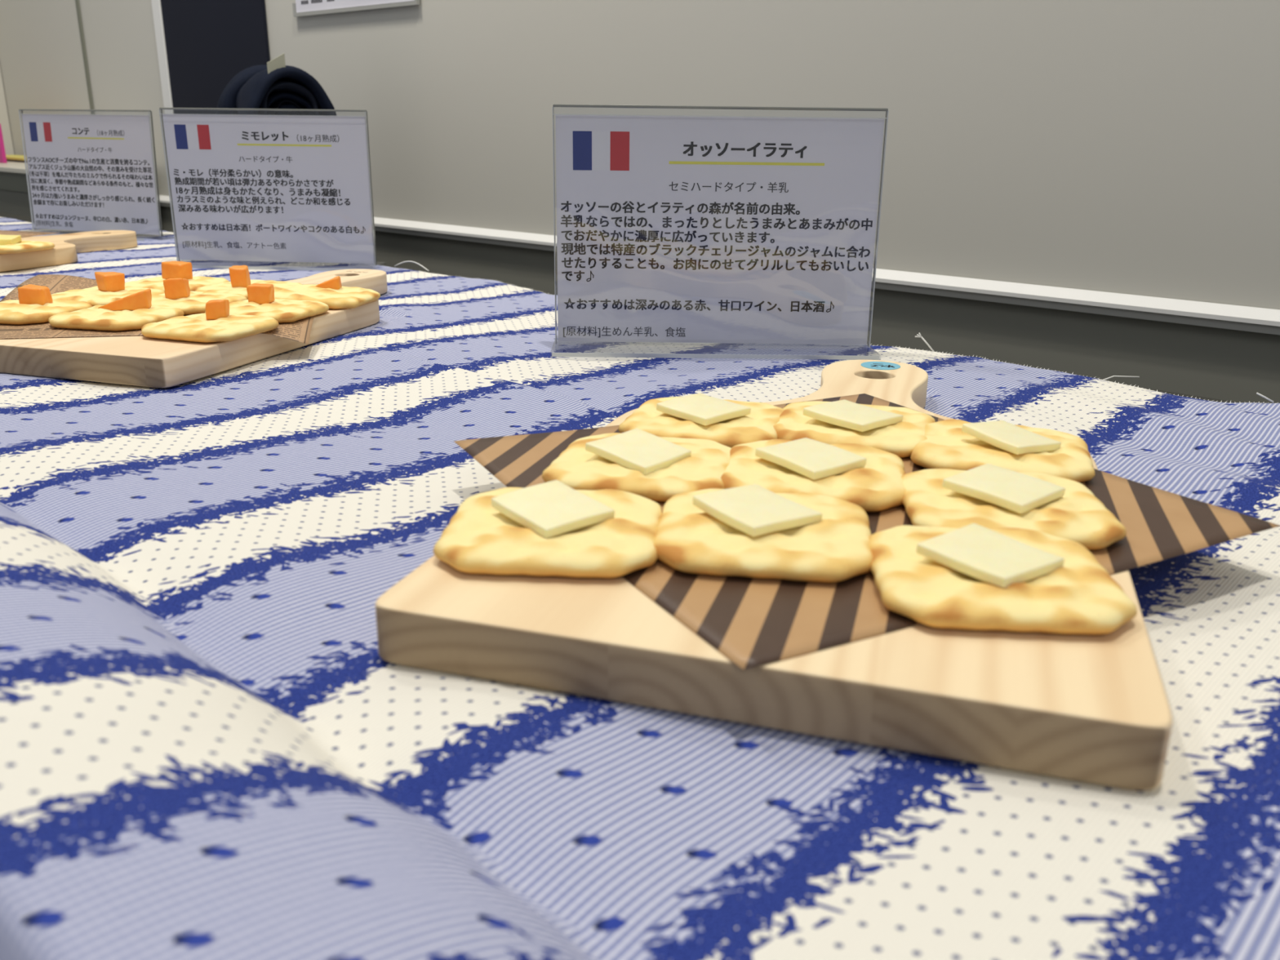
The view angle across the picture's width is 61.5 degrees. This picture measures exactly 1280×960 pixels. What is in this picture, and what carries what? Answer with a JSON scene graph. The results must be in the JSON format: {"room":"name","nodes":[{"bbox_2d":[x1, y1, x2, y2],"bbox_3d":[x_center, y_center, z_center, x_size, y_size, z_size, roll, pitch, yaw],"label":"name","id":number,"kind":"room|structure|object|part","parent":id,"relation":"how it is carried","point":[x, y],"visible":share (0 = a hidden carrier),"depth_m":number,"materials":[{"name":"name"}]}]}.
{"room":"meeting room","nodes":[
{"label":"meeting room","id":0,"kind":"room"},
{"bbox_2d":[0,69,14,155],"bbox_3d":[-1.088,-1.027,1.519,0.030,2.620,0.200,16,23,39],"label":"wall","id":1,"kind":"structure","parent":0,"point":[4,121],"depth_m":1.73,"materials":[{"name":"white paint"}]},
{"bbox_2d":[0,0,1279,403],"bbox_3d":[0.112,-0.739,0.684,3.800,2.620,0.066,16,23,39],"label":"wall","id":2,"kind":"structure","parent":0,"point":[1131,147],"depth_m":0.75,"materials":[{"name":"white paint"}]},
{"bbox_3d":[-0.498,-1.243,1.044,0.233,1.900,0.004,16,23,39],"label":"navy panel","id":3,"kind":"part","parent":2,"relation":"part of","materials":[{"name":"blue paint"}]},
{"bbox_2d":[292,0,419,17],"bbox_3d":[-0.292,-0.549,1.073,0.214,0.152,0.004,16,23,39],"label":"notice","id":4,"kind":"object","parent":2,"relation":"attached to","point":[301,7],"visible":1,"depth_m":1.11,"materials":[{"name":"paper"}]},
{"bbox_2d":[156,195,1279,334],"bbox_3d":[0.085,-0.169,0.846,3.800,0.013,0.008,16,23,39],"label":"trim","id":5,"kind":"structure","parent":2,"relation":"attached to","point":[1246,318],"depth_m":0.70,"materials":[{"name":"silver metal"}]},
{"bbox_3d":[0.101,0.167,0.981,3.800,0.714,0.055,16,23,39],"label":"panel","id":6,"kind":"part","parent":2,"relation":"part of","materials":[{"name":"grey paint"}]},
{"label":"floor","id":7,"kind":"structure","parent":0,"visible":0},
{"bbox_2d":[0,161,33,217],"bbox_3d":[-0.883,-0.090,1.652,0.503,0.760,0.137,16,23,39],"label":"countertop","id":8,"kind":"structure","parent":7,"relation":"on","point":[14,193],"depth_m":1.43,"materials":[{"name":"beige laminate"}]},
{"bbox_2d":[0,123,7,163],"bbox_3d":[-0.967,-0.495,1.579,0.164,0.053,0.005,16,23,39],"label":"card","id":9,"kind":"object","parent":8,"relation":"on","point":[2,153],"visible":1,"depth_m":1.53,"materials":[{"name":"pink paper"}]},
{"bbox_2d":[5,155,26,162],"bbox_3d":[-0.929,-0.484,1.624,0.230,0.006,0.054,16,23,39],"label":"leaflet","id":10,"kind":"object","parent":8,"relation":"on","point":[19,158],"visible":0.36,"depth_m":1.59,"materials":[{"name":"yellow"}]},
{"bbox_2d":[0,212,1236,402],"bbox_3d":[-0.316,0.241,0.744,2.540,0.711,0.476,16,23,39],"label":"folding table","id":11,"kind":"object","parent":7,"relation":"on","point":[27,219],"visible":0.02,"depth_m":0.48,"materials":[{"name":"grey metal"}]},
{"bbox_2d":[0,217,1279,959],"bbox_3d":[-0.320,-0.036,0.644,2.500,0.183,0.484,16,23,39],"label":"tablecloth","id":12,"kind":"object","parent":11,"relation":"on","point":[210,749],"visible":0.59,"depth_m":0.18,"materials":[{"name":"fabric"}]},
{"bbox_2d":[0,230,137,271],"bbox_3d":[-0.490,-0.168,0.794,0.143,0.012,0.271,9,20,24],"label":"cutting board","id":13,"kind":"object","parent":12,"relation":"on","point":[65,250],"visible":0.94,"depth_m":0.83,"materials":[{"name":"brown wood"}]},
{"bbox_2d":[0,240,54,253],"bbox_3d":[-0.443,-0.165,0.757,0.048,0.006,0.048,6,19,17],"label":"cracker","id":14,"kind":"object","parent":13,"relation":"on","point":[21,246],"visible":0.94,"depth_m":0.75,"materials":[{"name":"beige food"}]},
{"bbox_2d":[0,234,22,244],"bbox_3d":[-0.446,-0.168,0.753,0.020,0.006,0.018,-2,18,-9],"label":"cheese slice","id":15,"kind":"object","parent":14,"relation":"on","point":[4,239],"visible":1,"depth_m":0.75,"materials":[{"name":"yellow food"}]},
{"bbox_2d":[0,230,59,237],"bbox_3d":[-0.564,-0.186,0.829,0.148,0.001,0.148,5,19,14],"label":"paper","id":16,"kind":"object","parent":13,"relation":"on","point":[24,233],"visible":0.82,"depth_m":0.87,"materials":[{"name":"brown paper"}]},
{"bbox_2d":[18,108,173,240],"bbox_3d":[-0.497,-0.276,0.968,0.151,0.109,0.042,7,19,19],"label":"sign holder","id":17,"kind":"object","parent":12,"relation":"on","point":[87,172],"visible":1,"depth_m":0.97,"materials":[{"name":"clear plastic"}]},
{"bbox_2d":[0,268,387,387],"bbox_3d":[-0.212,-0.089,0.564,0.143,0.012,0.271,6,19,17],"label":"cutting board","id":18,"kind":"object","parent":12,"relation":"on","point":[131,360],"visible":0.5,"depth_m":0.44,"materials":[{"name":"brown wood"}]},
{"bbox_2d":[0,274,314,344],"bbox_3d":[-0.237,-0.086,0.532,0.152,0.014,0.152,-3,19,-11],"label":"paper","id":19,"kind":"object","parent":18,"relation":"on","point":[300,331],"visible":0.31,"depth_m":0.48,"materials":[{"name":"brown paper"}]},
{"bbox_2d":[0,298,92,324],"bbox_3d":[-0.287,-0.080,0.503,0.048,0.006,0.048,5,19,13],"label":"cracker","id":20,"kind":"object","parent":19,"relation":"on","point":[11,312],"visible":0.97,"depth_m":0.49,"materials":[{"name":"beige food"}]},
{"bbox_2d":[17,284,53,305],"bbox_3d":[-0.287,-0.088,0.510,0.012,0.009,0.009,2,18,3],"label":"chunk","id":21,"kind":"object","parent":20,"relation":"on","point":[30,294],"visible":1,"depth_m":0.51,"materials":[{"name":"orange food"}]},
{"bbox_2d":[50,285,164,306],"bbox_3d":[-0.271,-0.093,0.546,0.048,0.005,0.048,6,19,17],"label":"cracker","id":22,"kind":"object","parent":19,"relation":"on","point":[92,295],"visible":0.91,"depth_m":0.54,"materials":[{"name":"beige food"}]},
{"bbox_2d":[94,271,124,292],"bbox_3d":[-0.272,-0.102,0.552,0.012,0.010,0.011,14,23,36],"label":"chunk","id":23,"kind":"object","parent":22,"relation":"on","point":[113,282],"visible":1,"depth_m":0.55,"materials":[{"name":"orange food"}]},
{"bbox_2d":[48,304,184,331],"bbox_3d":[-0.238,-0.075,0.491,0.048,0.006,0.048,4,19,11],"label":"cracker","id":24,"kind":"object","parent":19,"relation":"on","point":[93,317],"visible":0.98,"depth_m":0.48,"materials":[{"name":"beige food"}]},
{"bbox_2d":[97,288,151,310],"bbox_3d":[-0.239,-0.084,0.499,0.024,0.009,0.009,-2,18,-8],"label":"chunk","id":25,"kind":"object","parent":24,"relation":"on","point":[141,300],"visible":1,"depth_m":0.50,"materials":[{"name":"orange food"}]},
{"bbox_2d":[124,275,229,291],"bbox_3d":[-0.254,-0.107,0.588,0.048,0.006,0.048,6,19,15],"label":"cracker","id":26,"kind":"object","parent":19,"relation":"on","point":[157,282],"visible":0.54,"depth_m":0.58,"materials":[{"name":"beige food"}]},
{"bbox_2d":[160,261,192,279],"bbox_3d":[-0.255,-0.115,0.594,0.014,0.010,0.010,9,20,23],"label":"chunk","id":27,"kind":"object","parent":26,"relation":"on","point":[170,269],"visible":0.9,"depth_m":0.59,"materials":[{"name":"orange food"}]},
{"bbox_2d":[151,290,247,315],"bbox_3d":[-0.224,-0.089,0.533,0.048,0.006,0.048,6,19,16],"label":"cracker","id":28,"kind":"object","parent":19,"relation":"on","point":[195,304],"visible":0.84,"depth_m":0.53,"materials":[{"name":"beige food"}]},
{"bbox_2d":[163,278,190,299],"bbox_3d":[-0.229,-0.095,0.533,0.011,0.011,0.009,-2,18,-7],"label":"chunk","id":29,"kind":"object","parent":28,"relation":"on","point":[175,288],"visible":1,"depth_m":0.53,"materials":[{"name":"orange food"}]},
{"bbox_2d":[141,312,279,342],"bbox_3d":[-0.187,-0.068,0.470,0.048,0.005,0.048,7,19,18],"label":"cracker","id":30,"kind":"object","parent":19,"relation":"on","point":[193,327],"visible":1,"depth_m":0.46,"materials":[{"name":"beige food"}]},
{"bbox_2d":[205,299,229,319],"bbox_3d":[-0.188,-0.076,0.479,0.010,0.009,0.009,-1,18,-6],"label":"chunk","id":31,"kind":"object","parent":30,"relation":"on","point":[215,308],"visible":1,"depth_m":0.47,"materials":[{"name":"orange food"}]},
{"bbox_2d":[194,280,302,299],"bbox_3d":[-0.208,-0.102,0.575,0.048,0.006,0.048,7,19,19],"label":"cracker","id":32,"kind":"object","parent":19,"relation":"on","point":[225,287],"visible":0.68,"depth_m":0.57,"materials":[{"name":"beige food"}]},
{"bbox_2d":[228,265,250,287],"bbox_3d":[-0.211,-0.107,0.569,0.009,0.011,0.010,-1,18,-4],"label":"chunk","id":33,"kind":"object","parent":32,"relation":"on","point":[239,274],"visible":0.96,"depth_m":0.56,"materials":[{"name":"orange food"}]},
{"bbox_2d":[204,298,328,323],"bbox_3d":[-0.177,-0.081,0.513,0.048,0.006,0.048,5,19,14],"label":"cracker","id":34,"kind":"object","parent":19,"relation":"on","point":[282,310],"visible":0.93,"depth_m":0.51,"materials":[{"name":"beige food"}]},
{"bbox_2d":[246,283,274,304],"bbox_3d":[-0.183,-0.090,0.521,0.012,0.009,0.010,1,18,1],"label":"chunk","id":35,"kind":"object","parent":34,"relation":"on","point":[259,293],"visible":1,"depth_m":0.52,"materials":[{"name":"orange food"}]},
{"bbox_2d":[274,284,380,309],"bbox_3d":[-0.162,-0.095,0.554,0.048,0.007,0.048,4,18,10],"label":"cracker","id":36,"kind":"object","parent":19,"relation":"on","point":[344,297],"visible":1,"depth_m":0.55,"materials":[{"name":"beige food"}]},
{"bbox_2d":[315,275,341,288],"bbox_3d":[-0.165,-0.103,0.564,0.016,0.007,0.006,-2,18,-8],"label":"chunk","id":37,"kind":"object","parent":36,"relation":"on","point":[333,283],"visible":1,"depth_m":0.56,"materials":[{"name":"orange food"}]},
{"bbox_2d":[159,107,383,271],"bbox_3d":[-0.265,-0.208,0.771,0.151,0.109,0.042,2,18,4],"label":"sign holder","id":38,"kind":"object","parent":12,"relation":"on","point":[284,192],"visible":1,"depth_m":0.77,"materials":[{"name":"clear plastic"}]},
{"bbox_2d":[550,103,888,359],"bbox_3d":[0.035,-0.114,0.493,0.151,0.109,0.042,1,18,-1],"label":"sign holder","id":39,"kind":"object","parent":12,"relation":"on","point":[671,228],"visible":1,"depth_m":0.49,"materials":[{"name":"clear plastic"}]},
{"bbox_2d":[374,360,1173,790],"bbox_3d":[0.056,-0.003,0.311,0.143,0.012,0.271,6,19,16],"label":"cutting board","id":40,"kind":"object","parent":12,"relation":"on","point":[1095,708],"visible":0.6,"depth_m":0.19,"materials":[{"name":"brown wood"}]},
{"bbox_2d":[453,393,1279,669],"bbox_3d":[0.048,0.000,0.279,0.150,0.002,0.150,-9,20,-27],"label":"paper","id":41,"kind":"object","parent":40,"relation":"on","point":[753,622],"visible":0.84,"depth_m":0.22,"materials":[{"name":"paper"}]},
{"bbox_2d":[432,487,662,577],"bbox_3d":[-0.019,0.010,0.239,0.048,0.006,0.048,2,18,3],"label":"cracker","id":42,"kind":"object","parent":41,"relation":"on","point":[478,539],"visible":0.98,"depth_m":0.23,"materials":[{"name":"beige food"}]},
{"bbox_2d":[491,480,614,538],"bbox_3d":[-0.019,0.006,0.239,0.019,0.004,0.021,-15,24,-39],"label":"cheese slice","id":43,"kind":"object","parent":42,"relation":"on","point":[551,508],"visible":1,"depth_m":0.24,"materials":[{"name":"beige food"}]},
{"bbox_2d":[542,432,731,502],"bbox_3d":[0.001,-0.004,0.285,0.048,0.005,0.048,4,19,11],"label":"cracker","id":44,"kind":"object","parent":41,"relation":"on","point":[577,468],"visible":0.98,"depth_m":0.27,"materials":[{"name":"beige food"}]},
{"bbox_2d":[585,428,691,475],"bbox_3d":[0.000,-0.008,0.283,0.021,0.005,0.019,16,23,38],"label":"cheese slice","id":45,"kind":"object","parent":44,"relation":"on","point":[636,449],"visible":1,"depth_m":0.28,"materials":[{"name":"beige food"}]},
{"bbox_2d":[617,396,784,448],"bbox_3d":[0.020,-0.018,0.328,0.048,0.005,0.048,5,19,14],"label":"cracker","id":46,"kind":"object","parent":41,"relation":"on","point":[756,426],"visible":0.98,"depth_m":0.32,"materials":[{"name":"beige food"}]},
{"bbox_2d":[656,393,751,425],"bbox_3d":[0.019,-0.021,0.325,0.021,0.004,0.020,17,24,41],"label":"cheese slice","id":47,"kind":"object","parent":46,"relation":"on","point":[700,408],"visible":1,"depth_m":0.32,"materials":[{"name":"beige food"}]},
{"bbox_2d":[653,488,872,582],"bbox_3d":[0.027,0.011,0.239,0.048,0.006,0.048,3,18,8],"label":"cracker","id":48,"kind":"object","parent":41,"relation":"on","point":[836,548],"visible":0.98,"depth_m":0.23,"materials":[{"name":"beige food"}]},
{"bbox_2d":[692,484,822,536],"bbox_3d":[0.026,0.006,0.240,0.020,0.004,0.021,-12,22,-34],"label":"cheese slice","id":49,"kind":"object","parent":48,"relation":"on","point":[754,510],"visible":1,"depth_m":0.24,"materials":[{"name":"beige food"}]},
{"bbox_2d":[720,439,906,511],"bbox_3d":[0.045,-0.003,0.280,0.048,0.006,0.048,4,18,10],"label":"cracker","id":50,"kind":"object","parent":41,"relation":"on","point":[877,486],"visible":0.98,"depth_m":0.27,"materials":[{"name":"beige food"}]},
{"bbox_2d":[755,437,866,479],"bbox_3d":[0.044,-0.006,0.279,0.020,0.004,0.021,-14,23,-38],"label":"cheese slice","id":51,"kind":"object","parent":50,"relation":"on","point":[812,459],"visible":1,"depth_m":0.28,"materials":[{"name":"beige food"}]},
{"bbox_2d":[773,400,935,457],"bbox_3d":[0.064,-0.017,0.324,0.048,0.006,0.048,6,19,15],"label":"cracker","id":52,"kind":"object","parent":41,"relation":"on","point":[900,439],"visible":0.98,"depth_m":0.31,"materials":[{"name":"beige food"}]},
{"bbox_2d":[802,400,902,431],"bbox_3d":[0.063,-0.019,0.320,0.021,0.004,0.022,-16,25,-42],"label":"cheese slice","id":53,"kind":"object","parent":52,"relation":"on","point":[843,413],"visible":1,"depth_m":0.32,"materials":[{"name":"beige food"}]},
{"bbox_2d":[868,525,1137,634],"bbox_3d":[0.071,0.018,0.217,0.048,0.006,0.048,2,18,4],"label":"cracker","id":54,"kind":"object","parent":41,"relation":"on","point":[1081,597],"visible":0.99,"depth_m":0.20,"materials":[{"name":"beige food"}]},
{"bbox_2d":[915,523,1064,587],"bbox_3d":[0.070,0.015,0.216,0.021,0.004,0.022,-13,22,-35],"label":"cheese slice","id":55,"kind":"object","parent":54,"relation":"on","point":[975,550],"visible":1,"depth_m":0.21,"materials":[{"name":"beige food"}]},
{"bbox_2d":[910,418,1095,482],"bbox_3d":[0.101,-0.009,0.302,0.048,0.006,0.048,6,19,16],"label":"cracker","id":56,"kind":"object","parent":41,"relation":"on","point":[946,446],"visible":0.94,"depth_m":0.29,"materials":[{"name":"beige food"}]},
{"bbox_2d":[961,420,1061,454],"bbox_3d":[0.103,-0.012,0.299,0.019,0.006,0.020,-12,22,-34],"label":"cheese slice","id":57,"kind":"object","parent":56,"relation":"on","point":[1002,434],"visible":1,"depth_m":0.30,"materials":[{"name":"beige food"}]},
{"bbox_2d":[901,468,1126,550],"bbox_3d":[0.087,0.005,0.257,0.048,0.006,0.048,2,18,5],"label":"cracker","id":58,"kind":"object","parent":41,"relation":"on","point":[1078,516],"visible":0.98,"depth_m":0.25,"materials":[{"name":"beige food"}]},
{"bbox_2d":[942,463,1065,513],"bbox_3d":[0.087,0.002,0.257,0.021,0.004,0.021,-16,24,-41],"label":"cheese slice","id":59,"kind":"object","parent":58,"relation":"on","point":[1019,492],"visible":1,"depth_m":0.25,"materials":[{"name":"beige food"}]},
{"bbox_2d":[861,361,900,369],"bbox_3d":[0.094,-0.045,0.422,0.015,0.001,0.015,2,18,3],"label":"round sticker","id":60,"kind":"object","parent":40,"relation":"on","point":[871,365],"visible":1,"depth_m":0.42,"materials":[{"name":"blue paper"}]},
{"bbox_3d":[-0.352,0.043,1.160,0.342,0.828,0.301,1,18,0],"label":"stand","id":61,"kind":"object","parent":7,"relation":"on","visible":0},
{"bbox_2d":[216,53,337,115],"bbox_3d":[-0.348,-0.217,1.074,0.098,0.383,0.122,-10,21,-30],"label":"coat","id":62,"kind":"object","parent":61,"relation":"hanging from","point":[275,84],"visible":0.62,"depth_m":0.99,"materials":[{"name":"fabric"}]}
]}

